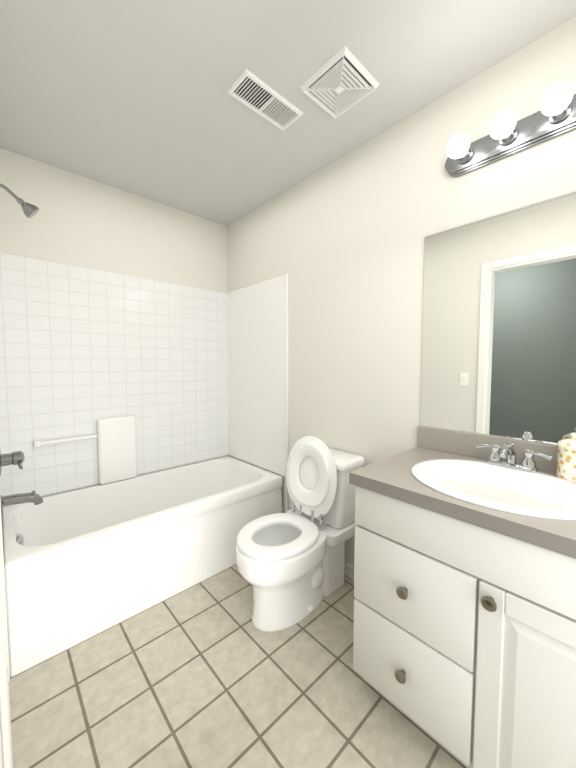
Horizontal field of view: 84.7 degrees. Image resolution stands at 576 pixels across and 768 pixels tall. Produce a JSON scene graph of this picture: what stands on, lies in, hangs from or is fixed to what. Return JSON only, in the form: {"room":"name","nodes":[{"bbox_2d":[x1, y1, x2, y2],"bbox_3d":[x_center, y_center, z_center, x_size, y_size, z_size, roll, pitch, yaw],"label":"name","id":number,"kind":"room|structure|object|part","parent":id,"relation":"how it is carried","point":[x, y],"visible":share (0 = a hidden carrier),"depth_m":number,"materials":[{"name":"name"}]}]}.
{"room":"bathroom","nodes":[
{"label":"bathroom","id":0,"kind":"room"},
{"bbox_2d":[0,148,228,496],"bbox_3d":[-1.115,-0.102,2.291,1.720,2.440,0.100,-3,4,-43],"label":"wall","id":1,"kind":"structure","parent":0,"point":[78,220],"depth_m":2.08,"materials":[{"name":"white paint"}]},
{"bbox_2d":[0,252,228,496],"bbox_3d":[-1.078,-0.048,2.254,1.519,1.414,0.008,-3,4,-43],"label":"tile","id":2,"kind":"structure","parent":1,"relation":"attached to","point":[83,350],"depth_m":2.09,"materials":[{"name":"white tile"}]},
{"bbox_2d":[34,416,136,484],"bbox_3d":[-1.286,0.452,2.051,0.560,0.438,0.050,-3,4,-43],"label":"towel rail","id":3,"kind":"object","parent":2,"relation":"attached to","point":[116,437],"visible":0.98,"depth_m":2.13,"materials":[{"name":"white"}]},
{"bbox_2d":[9,564,466,767],"bbox_3d":[-0.624,1.232,0.878,3.020,0.060,2.950,-3,4,-43],"label":"floor","id":4,"kind":"structure","parent":0,"point":[206,673],"depth_m":1.19,"materials":[{"name":"tile"}]},
{"bbox_2d":[7,666,12,766],"bbox_3d":[-0.855,1.158,0.971,0.012,0.075,0.743,-3,4,-43],"label":"baseboard","id":5,"kind":"structure","parent":4,"relation":"on","point":[7,666],"depth_m":1.11,"materials":[{"name":"white paint"}]},
{"bbox_2d":[1,456,282,676],"bbox_3d":[-0.821,0.905,2.031,1.492,0.460,0.745,-3,4,-43],"label":"tub","id":6,"kind":"object","parent":4,"relation":"on","point":[82,564],"visible":0.9,"depth_m":1.70,"materials":[{"name":"white ceramic"}]},
{"bbox_2d":[236,436,364,631],"bbox_3d":[0.042,0.724,1.675,0.694,0.862,0.410,-3,4,-43],"label":"toilet","id":7,"kind":"object","parent":4,"relation":"on","point":[291,565],"visible":1,"depth_m":1.63,"materials":[{"name":"white ceramic"}]},
{"bbox_3d":[-0.051,0.756,1.591,0.429,0.030,0.372,-3,4,-43],"label":"seat","id":8,"kind":"part","parent":7,"relation":"part of","materials":[{"name":"white plastic"}]},
{"bbox_3d":[0.121,0.502,1.735,0.060,0.426,0.372,-3,4,-43],"label":"lid","id":9,"kind":"part","parent":7,"relation":"part of","materials":[{"name":"white plastic"}]},
{"bbox_3d":[0.219,0.578,1.831,0.213,0.365,0.410,-3,4,-43],"label":"tank","id":10,"kind":"part","parent":7,"relation":"part of","materials":[{"name":"white ceramic"}]},
{"bbox_2d":[349,426,575,767],"bbox_3d":[0.703,0.704,1.060,0.579,0.972,0.826,-3,4,-43],"label":"bathroom vanity","id":11,"kind":"object","parent":4,"relation":"on","point":[464,644],"visible":1,"depth_m":0.93,"materials":[{"name":"white paint"}]},
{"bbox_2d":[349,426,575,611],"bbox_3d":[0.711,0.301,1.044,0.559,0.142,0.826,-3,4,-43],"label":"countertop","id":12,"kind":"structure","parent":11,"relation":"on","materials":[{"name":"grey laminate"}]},
{"bbox_2d":[411,458,575,539],"bbox_3d":[0.687,0.397,1.049,0.454,0.162,0.534,-3,4,-43],"label":"sink","id":13,"kind":"object","parent":12,"relation":"in","point":[519,492],"depth_m":1.05,"materials":[{"name":"white ceramic"}]},
{"bbox_2d":[475,443,552,473],"bbox_3d":[0.796,0.262,1.142,0.160,0.100,0.236,-3,4,-43],"label":"faucet","id":14,"kind":"object","parent":12,"relation":"on","point":[495,464],"depth_m":1.16,"materials":[{"name":"silver metal"}]},
{"bbox_2d":[556,433,575,482],"bbox_3d":[0.971,0.246,1.075,0.086,0.163,0.086,-3,4,-43],"label":"jar","id":15,"kind":"object","parent":12,"relation":"on","point":[566,461],"visible":0.94,"depth_m":1.06,"materials":[{"name":"ceramic"}]},
{"bbox_3d":[0.664,0.829,0.746,0.019,0.560,0.392,-3,4,-43],"label":"door","id":16,"kind":"part","parent":11,"relation":"part of","materials":[{"name":"white paint"}]},
{"bbox_2d":[0,0,575,225],"bbox_3d":[-0.147,-1.290,1.175,1.720,0.060,2.950,-3,4,-43],"label":"ceiling","id":17,"kind":"structure","parent":0,"point":[133,97],"depth_m":1.30,"materials":[{"name":"grey paint"}]},
{"bbox_2d":[227,69,302,130],"bbox_3d":[-0.096,-1.268,1.431,0.330,0.011,0.145,-3,4,-43],"label":"ceiling vent","id":18,"kind":"object","parent":17,"relation":"in","point":[251,91],"visible":1,"depth_m":1.41,"materials":[{"name":"white metal"}]},
{"bbox_2d":[300,46,379,118],"bbox_3d":[0.218,-1.260,1.345,0.240,0.018,0.240,-3,4,-43],"label":"ceiling vent","id":19,"kind":"object","parent":17,"relation":"in","point":[339,83],"visible":0.96,"depth_m":1.33,"materials":[{"name":"white"}]},
{"bbox_2d":[227,16,575,565],"bbox_3d":[0.482,-0.071,1.760,0.100,2.440,2.850,-3,4,-43],"label":"wall","id":20,"kind":"structure","parent":0,"point":[340,242],"depth_m":1.66,"materials":[{"name":"white paint"}]},
{"bbox_2d":[227,274,287,512],"bbox_3d":[-0.263,0.167,2.493,0.016,1.879,0.769,-3,4,-43],"label":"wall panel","id":21,"kind":"structure","parent":20,"relation":"attached to","point":[257,335],"depth_m":2.42,"materials":[{"name":"white plastic"}]},
{"bbox_2d":[345,562,353,579],"bbox_3d":[0.318,1.104,1.922,0.012,0.075,0.940,-3,4,-43],"label":"baseboard","id":22,"kind":"structure","parent":20,"relation":"attached to","point":[349,570],"depth_m":1.86,"materials":[{"name":"white paint"}]},
{"bbox_2d":[420,192,575,444],"bbox_3d":[0.918,-0.221,1.201,0.005,0.898,0.820,-3,4,-43],"label":"mirror","id":23,"kind":"object","parent":20,"relation":"attached to","point":[499,331],"visible":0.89,"depth_m":1.26,"materials":[{"name":"clear glass"}]},
{"bbox_2d":[445,82,575,176],"bbox_3d":[0.862,-0.935,1.107,0.158,0.112,0.640,-3,4,-43],"label":"sconce","id":24,"kind":"object","parent":20,"relation":"attached to","point":[510,134],"visible":0.98,"depth_m":1.16,"materials":[{"name":"silver metal"}]},
{"bbox_3d":[-1.140,-0.035,1.128,0.100,2.440,1.575,-3,4,-43],"label":"wall","id":25,"kind":"structure","parent":0,"visible":0},
{"bbox_2d":[0,497,9,681],"bbox_3d":[-1.366,0.226,1.473,0.016,1.879,0.769,-3,4,-43],"label":"wall","id":26,"kind":"structure","parent":25,"relation":"attached to","point":[4,595],"depth_m":1.23,"materials":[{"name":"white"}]},
{"bbox_2d":[0,451,24,475],"bbox_3d":[-1.338,0.363,1.529,0.097,0.150,0.152,-3,4,-43],"label":"tub valve","id":27,"kind":"object","parent":26,"relation":"attached to","point":[15,458],"visible":1,"depth_m":1.51,"materials":[{"name":"grey metal"}]},
{"bbox_2d":[0,490,43,508],"bbox_3d":[-1.315,0.569,1.564,0.163,0.085,0.068,-3,4,-43],"label":"tub spout","id":28,"kind":"object","parent":26,"relation":"attached to","point":[21,498],"visible":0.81,"depth_m":1.55,"materials":[{"name":"grey metal"}]},
{"bbox_2d":[0,183,38,217],"bbox_3d":[-1.302,-0.879,1.493,0.198,0.147,0.072,-3,4,-43],"label":"shower head","id":29,"kind":"object","parent":25,"relation":"attached to","point":[30,210],"visible":1,"depth_m":1.51},
{"bbox_3d":[-0.318,-1.002,0.183,0.100,0.400,0.845,-3,4,-43],"label":"wall","id":30,"kind":"structure","parent":0,"visible":0},
{"bbox_2d":[0,545,12,767],"bbox_3d":[-0.318,0.187,0.252,0.128,2.097,0.959,-3,4,-43],"label":"door frame","id":31,"kind":"structure","parent":30,"relation":"attached to","point":[5,749],"depth_m":0.63,"materials":[{"name":"white paint"}]}
]}

